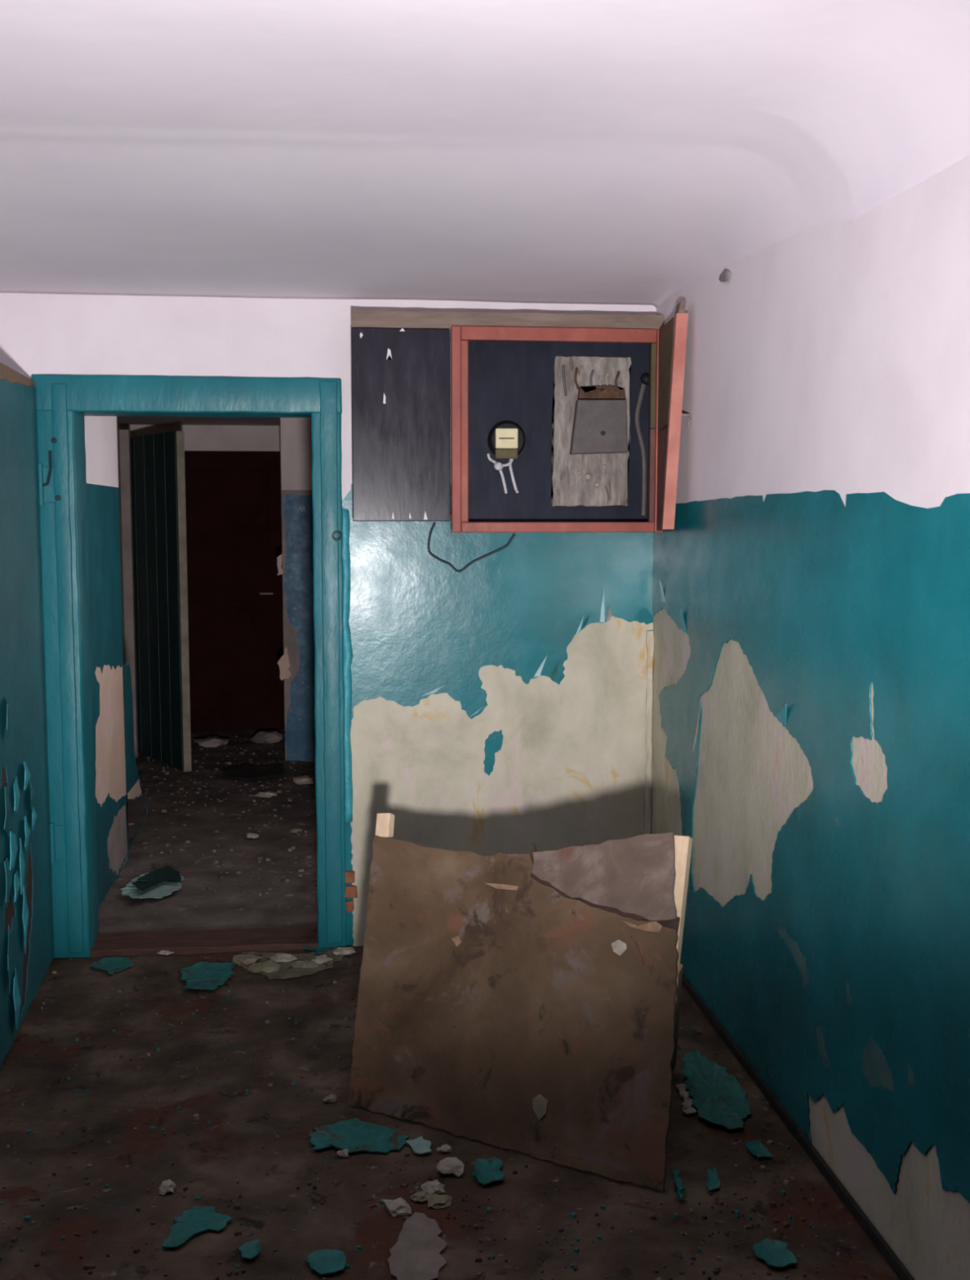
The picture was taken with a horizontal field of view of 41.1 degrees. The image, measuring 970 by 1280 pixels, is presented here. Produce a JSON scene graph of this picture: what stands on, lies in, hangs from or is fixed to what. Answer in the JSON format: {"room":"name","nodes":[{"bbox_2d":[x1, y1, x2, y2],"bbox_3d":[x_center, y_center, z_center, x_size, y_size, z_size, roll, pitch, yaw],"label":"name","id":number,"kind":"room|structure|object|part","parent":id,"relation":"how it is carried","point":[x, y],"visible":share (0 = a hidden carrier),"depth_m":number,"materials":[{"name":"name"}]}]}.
{"room":"abandoned building hallway","nodes":[
{"label":"abandoned building hallway","id":0,"kind":"room"},
{"bbox_2d":[84,416,147,908],"bbox_3d":[-1.656,-0.047,5.520,0.124,2.350,1.783,-1,5,-6],"label":"wall","id":1,"kind":"structure","parent":0,"point":[117,779],"depth_m":5.44,"materials":[{"name":"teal paint"}]},
{"bbox_2d":[118,416,279,426],"bbox_3d":[-1.475,-1.369,7.112,2.200,0.080,5.140,-1,5,-6],"label":"ceiling","id":2,"kind":"structure","parent":0,"point":[164,420],"depth_m":8.76,"materials":[{"name":"white paint"}]},
{"bbox_2d":[119,424,284,730],"bbox_3d":[-1.751,-0.417,9.415,1.850,2.350,0.200,-1,5,-6],"label":"wall","id":3,"kind":"structure","parent":0,"point":[197,437],"depth_m":9.21,"materials":[{"name":"white paint"}]},
{"bbox_2d":[184,451,284,730],"bbox_3d":[-1.869,-0.345,9.349,0.799,2.019,0.097,-1,5,-6],"label":"door","id":4,"kind":"structure","parent":3,"relation":"in","point":[233,499],"depth_m":9.35,"materials":[{"name":"wood"}]},
{"bbox_3d":[-1.869,-0.799,9.310,0.600,0.830,0.014,-1,5,-6],"label":"panel","id":5,"kind":"part","parent":4,"relation":"part of","materials":[{"name":"brown wood"}]},
{"bbox_3d":[-1.869,0.112,9.396,0.600,0.800,0.014,-1,5,-6],"label":"panel","id":6,"kind":"part","parent":4,"relation":"part of","materials":[{"name":"brown wood"}]},
{"bbox_3d":[-1.579,-0.337,9.363,0.098,0.016,0.057,-1,5,-6],"label":"handle","id":7,"kind":"part","parent":4,"relation":"part of","materials":[{"name":"metal"}]},
{"bbox_2d":[97,728,317,933],"bbox_3d":[-1.466,0.917,7.244,2.200,0.104,5.010,-1,5,-6],"label":"floor","id":8,"kind":"structure","parent":0,"point":[193,906],"depth_m":6.14,"materials":[{"name":"brown concrete"}]},
{"bbox_2d":[120,870,184,898],"bbox_3d":[-1.389,1.026,5.418,0.247,0.022,0.424,-1,5,-6],"label":"flake","id":9,"kind":"object","parent":8,"relation":"on","point":[166,888],"visible":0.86,"depth_m":5.35,"materials":[{"name":"teal paint"}]},
{"bbox_2d":[131,866,181,891],"bbox_3d":[-1.374,1.008,5.451,0.203,0.016,0.383,-1,5,-6],"label":"scrap","id":10,"kind":"object","parent":9,"relation":"on","point":[166,873],"visible":1,"depth_m":5.46,"materials":[{"name":"teal paint"}]},
{"bbox_2d":[194,736,229,746],"bbox_3d":[-1.867,0.690,8.835,0.242,0.056,0.194,-1,5,-6],"label":"chunk","id":11,"kind":"object","parent":8,"relation":"on","point":[211,741],"visible":1,"depth_m":8.76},
{"bbox_2d":[128,733,317,897],"bbox_3d":[-1.605,0.863,7.255,1.428,0.018,4.105,-1,5,-6],"label":"rubble","id":12,"kind":"object","parent":8,"relation":"on","point":[299,833],"visible":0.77,"depth_m":6.85,"materials":[{"name":"grey stone"}]},
{"bbox_2d":[218,763,284,778],"bbox_3d":[-1.407,0.795,7.818,0.398,0.020,0.486,-1,5,-6],"label":"scrap","id":13,"kind":"object","parent":8,"relation":"on","point":[242,771],"visible":1,"depth_m":7.83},
{"bbox_2d":[246,832,258,838],"bbox_3d":[-1.130,0.949,6.289,0.064,0.021,0.055,-1,5,-6],"label":"chunk","id":14,"kind":"object","parent":8,"relation":"on","point":[250,835],"visible":1,"depth_m":6.28,"materials":[{"name":"grey stone"}]},
{"bbox_2d":[253,790,276,797],"bbox_3d":[-1.220,0.857,7.221,0.138,0.028,0.110,-5,7,-41],"label":"chunk","id":15,"kind":"object","parent":8,"relation":"on","point":[268,793],"visible":1,"depth_m":7.18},
{"bbox_2d":[250,731,282,743],"bbox_3d":[-1.511,0.670,8.950,0.222,0.073,0.215,-1,5,-6],"label":"chunk","id":16,"kind":"object","parent":8,"relation":"on","point":[268,737],"visible":1,"depth_m":8.90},
{"bbox_2d":[289,827,302,833],"bbox_3d":[-0.934,0.940,6.389,0.063,0.021,0.062,-1,5,-6],"label":"chunk","id":17,"kind":"object","parent":8,"relation":"on","point":[292,830],"visible":1,"depth_m":6.37,"materials":[{"name":"grey stone"}]},
{"bbox_2d":[293,775,313,784],"bbox_3d":[-1.067,0.818,7.598,0.121,0.034,0.135,-1,5,-6],"label":"chunk","id":18,"kind":"object","parent":8,"relation":"on","point":[303,780],"visible":1,"depth_m":7.56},
{"bbox_2d":[116,416,315,761],"bbox_3d":[-1.614,-0.303,8.218,1.850,2.351,0.220,-1,5,-6],"label":"wall partition","id":19,"kind":"structure","parent":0,"point":[296,664],"depth_m":8.17,"materials":[{"name":"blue paint"}]},
{"bbox_2d":[119,429,191,772],"bbox_3d":[-2.080,-0.262,8.046,0.129,2.100,0.874,-4,7,-35],"label":"door","id":20,"kind":"structure","parent":19,"relation":"in","point":[153,471],"depth_m":8.00,"materials":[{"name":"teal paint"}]},
{"bbox_2d":[0,293,656,946],"bbox_3d":[-0.821,-0.087,4.614,3.110,2.600,0.190,-1,5,-6],"label":"wall","id":21,"kind":"structure","parent":0,"point":[502,703],"depth_m":4.65,"materials":[{"name":"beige paint"}]},
{"bbox_2d":[0,362,353,1069],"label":"door","id":22,"kind":"structure","parent":21,"relation":"in","point":[49,868],"depth_m":4.44,"materials":[{"name":"teal paint"}]},
{"bbox_2d":[350,301,691,532],"bbox_3d":[0.101,-0.736,4.333,1.088,0.753,0.503,-1,5,-6],"label":"upper cabinet","id":23,"kind":"object","parent":21,"relation":"attached to","point":[407,397],"visible":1,"depth_m":4.44,"materials":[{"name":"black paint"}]},
{"bbox_3d":[-0.286,-0.735,4.428,0.337,0.653,0.012,-1,5,-6],"label":"panel","id":24,"kind":"part","parent":23,"relation":"part of","materials":[{"name":"black wood"}]},
{"bbox_2d":[426,521,515,572],"bbox_3d":[-0.047,-0.330,4.598,0.316,0.179,0.008,-1,5,-6],"label":"wire","id":25,"kind":"object","parent":23,"relation":"hanging from","point":[433,523],"visible":1,"depth_m":4.60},
{"bbox_2d":[486,421,525,493],"bbox_3d":[0.076,-0.642,4.543,0.136,0.253,0.064,-1,5,-6],"label":"electric meter","id":26,"kind":"object","parent":23,"relation":"attached to","point":[505,439],"visible":1,"depth_m":4.52,"materials":[{"name":"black plastic"}]},
{"bbox_3d":[0.083,-1.093,4.434,1.082,0.061,0.016,-1,5,-6],"label":"rail","id":27,"kind":"part","parent":23,"relation":"part of","materials":[{"name":"brown wood"}]},
{"bbox_3d":[0.255,-0.393,4.504,0.679,0.036,0.032,-1,5,-6],"label":"frame rail","id":28,"kind":"part","parent":23,"relation":"part of","materials":[{"name":"wood"}]},
{"bbox_3d":[0.255,-1.048,4.442,0.679,0.046,0.032,-1,5,-6],"label":"frame rail","id":29,"kind":"part","parent":23,"relation":"part of","materials":[{"name":"wood"}]},
{"bbox_2d":[551,355,631,506],"bbox_3d":[0.379,-0.736,4.565,0.283,0.526,0.072,-1,5,-6],"label":"board","id":30,"kind":"object","parent":23,"relation":"attached to","point":[591,406],"visible":1,"depth_m":4.56,"materials":[{"name":"paint"}]},
{"bbox_2d":[634,373,649,515],"bbox_3d":[0.566,-0.698,4.612,0.063,0.505,0.042,3,6,25],"label":"cable","id":31,"kind":"object","parent":23,"relation":"attached to","point":[645,377],"visible":0.94,"depth_m":4.61,"materials":[{"name":"grey plastic"}]},
{"bbox_3d":[0.612,-0.711,4.320,0.066,0.693,0.347,0,5,1],"label":"cabinet door","id":32,"kind":"part","parent":23,"relation":"part of","materials":[{"name":"red wood"}]},
{"bbox_3d":[0.620,-0.873,4.309,0.051,0.327,0.280,0,5,1],"label":"stripped panel","id":33,"kind":"part","parent":23,"relation":"part of","materials":[{"name":"wood"}]},
{"bbox_2d":[0,946,899,1279],"bbox_3d":[-0.470,1.449,1.661,2.910,0.102,6.120,-1,5,-6],"label":"floor","id":34,"kind":"structure","parent":0,"point":[695,1144],"depth_m":3.09,"materials":[{"name":"brown concrete"}]},
{"bbox_2d":[91,956,133,974],"bbox_3d":[-1.289,1.125,4.486,0.145,0.010,0.147,3,6,30],"label":"flake","id":35,"kind":"object","parent":34,"relation":"on","point":[112,965],"visible":1,"depth_m":4.48,"materials":[{"name":"teal paint"}]},
{"bbox_2d":[156,950,173,955],"bbox_3d":[-1.138,1.111,4.610,0.063,0.017,0.049,-1,5,-6],"label":"chunk","id":36,"kind":"object","parent":34,"relation":"on","point":[162,952],"visible":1,"depth_m":4.60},
{"bbox_2d":[158,1179,176,1195],"bbox_3d":[-0.734,1.262,2.987,0.041,0.021,0.038,-1,5,-6],"label":"chunk","id":37,"kind":"object","parent":34,"relation":"on","point":[167,1186],"visible":1,"depth_m":2.98,"materials":[{"name":"white concrete"}]},
{"bbox_2d":[162,1205,233,1248],"bbox_3d":[-0.650,1.282,2.830,0.170,0.009,0.132,-5,8,-44],"label":"flake","id":38,"kind":"object","parent":34,"relation":"on","point":[201,1219],"visible":1,"depth_m":2.83,"materials":[{"name":"teal paint"}]},
{"bbox_2d":[180,961,235,989],"bbox_3d":[-0.940,1.133,4.363,0.188,0.016,0.272,-1,5,-6],"label":"flake","id":39,"kind":"object","parent":34,"relation":"on","point":[202,975],"visible":1,"depth_m":4.38,"materials":[{"name":"teal paint"}]},
{"bbox_2d":[232,954,262,964],"bbox_3d":[-0.835,1.116,4.532,0.100,0.021,0.089,4,7,33],"label":"chunk","id":40,"kind":"object","parent":34,"relation":"on","point":[244,959],"visible":1,"depth_m":4.51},
{"bbox_2d":[238,1239,261,1259],"bbox_3d":[-0.494,1.290,2.728,0.046,0.013,0.062,-2,6,-21],"label":"flake","id":41,"kind":"object","parent":34,"relation":"on","point":[250,1250],"visible":1,"depth_m":2.73,"materials":[{"name":"teal paint"}]},
{"bbox_2d":[248,960,279,972],"bbox_3d":[-0.759,1.122,4.448,0.108,0.024,0.097,-1,5,-6],"label":"chunk","id":42,"kind":"object","parent":34,"relation":"on","point":[268,966],"visible":1,"depth_m":4.43,"materials":[{"name":"beige paint"}]},
{"bbox_2d":[270,952,297,962],"bbox_3d":[-0.707,1.114,4.543,0.098,0.022,0.075,-1,5,-6],"label":"chunk","id":43,"kind":"object","parent":34,"relation":"on","point":[284,957],"visible":0.97,"depth_m":4.53,"materials":[{"name":"white paint"}]},
{"bbox_2d":[229,947,346,978],"bbox_3d":[-0.681,1.127,4.505,0.417,0.006,0.300,-1,5,-6],"label":"plaster dust","id":44,"kind":"object","parent":34,"relation":"on","point":[286,971],"visible":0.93,"depth_m":4.49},
{"bbox_2d":[291,960,318,968],"bbox_3d":[-0.623,1.122,4.480,0.088,0.019,0.074,3,6,31],"label":"chunk","id":45,"kind":"object","parent":34,"relation":"on","point":[299,963],"visible":1,"depth_m":4.47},
{"bbox_2d":[302,945,333,954],"bbox_3d":[-0.595,1.106,4.660,0.118,0.014,0.115,-5,8,-45],"label":"flake","id":46,"kind":"object","parent":34,"relation":"on","point":[318,950],"visible":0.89,"depth_m":4.64,"materials":[{"name":"teal paint"}]},
{"bbox_2d":[311,954,333,964],"bbox_3d":[-0.571,1.118,4.530,0.075,0.018,0.064,-5,7,-40],"label":"chunk","id":47,"kind":"object","parent":34,"relation":"on","point":[320,959],"visible":1,"depth_m":4.51,"materials":[{"name":"white paint"}]},
{"bbox_2d":[304,1248,346,1275],"bbox_3d":[-0.331,1.295,2.683,0.085,0.013,0.087,-1,5,-6],"label":"flake","id":48,"kind":"object","parent":34,"relation":"on","point":[326,1261],"visible":1,"depth_m":2.69,"materials":[{"name":"teal paint"}]},
{"bbox_2d":[321,1093,336,1102],"bbox_3d":[-0.414,1.221,3.448,0.035,0.016,0.035,2,6,22],"label":"chunk","id":49,"kind":"object","parent":34,"relation":"on","point":[331,1098],"visible":1,"depth_m":3.44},
{"bbox_2d":[337,1149,348,1157],"bbox_3d":[-0.346,1.250,3.152,0.029,0.015,0.027,-1,5,-6],"label":"chunk","id":50,"kind":"object","parent":34,"relation":"on","point":[344,1153],"visible":1,"depth_m":3.14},
{"bbox_2d":[333,946,355,955],"bbox_3d":[-0.512,1.108,4.616,0.080,0.022,0.071,-3,6,-29],"label":"chunk","id":51,"kind":"object","parent":34,"relation":"on","point":[340,950],"visible":1,"depth_m":4.60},
{"bbox_2d":[307,1117,408,1153],"bbox_3d":[-0.317,1.243,3.239,0.252,0.010,0.190,-1,5,-6],"label":"flake","id":52,"kind":"object","parent":34,"relation":"on","point":[354,1135],"visible":1,"depth_m":3.23,"materials":[{"name":"teal paint"}]},
{"bbox_2d":[382,1197,411,1217],"bbox_3d":[-0.196,1.270,2.904,0.052,0.022,0.057,-2,6,-22],"label":"chunk","id":53,"kind":"object","parent":34,"relation":"on","point":[397,1207],"visible":1,"depth_m":2.89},
{"bbox_2d":[386,1212,447,1279],"bbox_3d":[-0.144,1.292,2.752,0.130,0.007,0.273,-1,5,-6],"label":"plaster dust","id":54,"kind":"object","parent":34,"relation":"on","point":[415,1255],"visible":1,"depth_m":2.73,"materials":[{"name":"white paint"}]},
{"bbox_2d":[405,1136,431,1154],"bbox_3d":[-0.158,1.248,3.190,0.056,0.009,0.081,-2,6,-23],"label":"flake","id":55,"kind":"object","parent":34,"relation":"on","point":[419,1145],"visible":1,"depth_m":3.19,"materials":[{"name":"paint"}]},
{"bbox_2d":[409,1191,431,1202],"bbox_3d":[-0.145,1.269,2.953,0.045,0.015,0.039,-4,7,-39],"label":"chunk","id":56,"kind":"object","parent":34,"relation":"on","point":[421,1196],"visible":1,"depth_m":2.94,"materials":[{"name":"beige concrete"}]},
{"bbox_2d":[420,1179,445,1195],"bbox_3d":[-0.114,1.264,2.992,0.053,0.016,0.051,-3,6,-32],"label":"chunk","id":57,"kind":"object","parent":34,"relation":"on","point":[431,1187],"visible":1,"depth_m":2.98,"materials":[{"name":"white concrete"}]},
{"bbox_2d":[0,951,867,1279],"bbox_3d":[-0.505,1.217,3.560,2.426,0.012,2.419,-1,5,-6],"label":"rubble","id":58,"kind":"object","parent":34,"relation":"on","point":[771,1204],"visible":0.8,"depth_m":2.92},
{"bbox_2d":[426,1193,452,1208],"bbox_3d":[-0.102,1.271,2.935,0.058,0.015,0.048,-1,5,-6],"label":"chunk","id":59,"kind":"object","parent":34,"relation":"on","point":[435,1201],"visible":1,"depth_m":2.92,"materials":[{"name":"beige concrete"}]},
{"bbox_2d":[435,1144,451,1152],"bbox_3d":[-0.099,1.249,3.176,0.034,0.013,0.028,-3,6,-26],"label":"chunk","id":60,"kind":"object","parent":34,"relation":"on","point":[445,1148],"visible":1,"depth_m":3.17,"materials":[{"name":"white concrete"}]},
{"bbox_2d":[435,1157,463,1177],"bbox_3d":[-0.083,1.252,3.084,0.066,0.025,0.075,-1,5,-6],"label":"chunk","id":61,"kind":"object","parent":34,"relation":"on","point":[452,1166],"visible":1,"depth_m":3.06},
{"bbox_2d":[469,1156,505,1185],"bbox_3d":[0.004,1.257,3.060,0.086,0.016,0.122,-1,5,-6],"label":"flake","id":62,"kind":"object","parent":34,"relation":"on","point":[486,1171],"visible":1,"depth_m":3.06,"materials":[{"name":"teal paint"}]},
{"bbox_2d":[348,813,692,1191],"bbox_3d":[0.102,0.846,3.463,1.032,0.772,0.654,3,6,27],"label":"panel","id":63,"kind":"object","parent":34,"relation":"on","point":[529,1004],"visible":1,"depth_m":3.27,"materials":[{"name":"brown wood"}]},
{"bbox_2d":[671,1168,685,1199],"bbox_3d":[0.449,1.262,2.992,0.029,0.019,0.153,1,5,6],"label":"flake","id":64,"kind":"object","parent":34,"relation":"on","point":[677,1181],"visible":1,"depth_m":3.01,"materials":[{"name":"teal paint"}]},
{"bbox_2d":[675,1083,696,1114],"bbox_3d":[0.537,1.223,3.446,0.041,0.011,0.179,0,5,2],"label":"plaster sliver","id":65,"kind":"object","parent":34,"relation":"on","point":[687,1108],"visible":1,"depth_m":3.44,"materials":[{"name":"white paint"}]},
{"bbox_2d":[705,1168,720,1191],"bbox_3d":[0.532,1.264,3.025,0.036,0.009,0.102,0,5,3],"label":"flake","id":66,"kind":"object","parent":34,"relation":"on","point":[713,1182],"visible":1,"depth_m":3.02,"materials":[{"name":"teal paint"}]},
{"bbox_2d":[680,1050,751,1129],"bbox_3d":[0.616,1.214,3.502,0.168,0.018,0.472,-1,5,-6],"label":"flake","id":67,"kind":"object","parent":34,"relation":"on","point":[718,1098],"visible":1,"depth_m":3.48,"materials":[{"name":"teal paint"}]},
{"bbox_2d":[744,1138,773,1159],"bbox_3d":[0.669,1.249,3.162,0.056,0.013,0.108,-1,5,-6],"label":"flake","id":68,"kind":"object","parent":34,"relation":"on","point":[755,1147],"visible":1,"depth_m":3.17,"materials":[{"name":"teal paint"}]},
{"bbox_2d":[751,1238,796,1267],"bbox_3d":[0.605,1.291,2.718,0.081,0.014,0.103,-1,5,-6],"label":"flake","id":69,"kind":"object","parent":34,"relation":"on","point":[775,1254],"visible":1,"depth_m":2.72,"materials":[{"name":"teal paint"}]},
{"bbox_2d":[0,0,969,308],"bbox_3d":[-0.449,-0.915,1.431,2.950,0.329,6.106,-1,5,-6],"label":"ceiling","id":70,"kind":"structure","parent":0,"point":[578,152],"depth_m":2.90,"materials":[{"name":"white paint"}]},
{"bbox_2d":[651,155,969,1279],"bbox_3d":[1.014,0.209,1.652,0.138,2.629,6.200,-1,5,-6],"label":"wall","id":71,"kind":"structure","parent":0,"point":[811,580],"depth_m":2.95,"materials":[{"name":"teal paint"}]},
{"bbox_2d":[681,973,914,1279],"bbox_3d":[0.947,1.371,1.804,0.012,0.028,6.097,-1,5,-6],"label":"baseboard","id":72,"kind":"structure","parent":71,"relation":"attached to","point":[863,1220],"depth_m":3.15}
]}

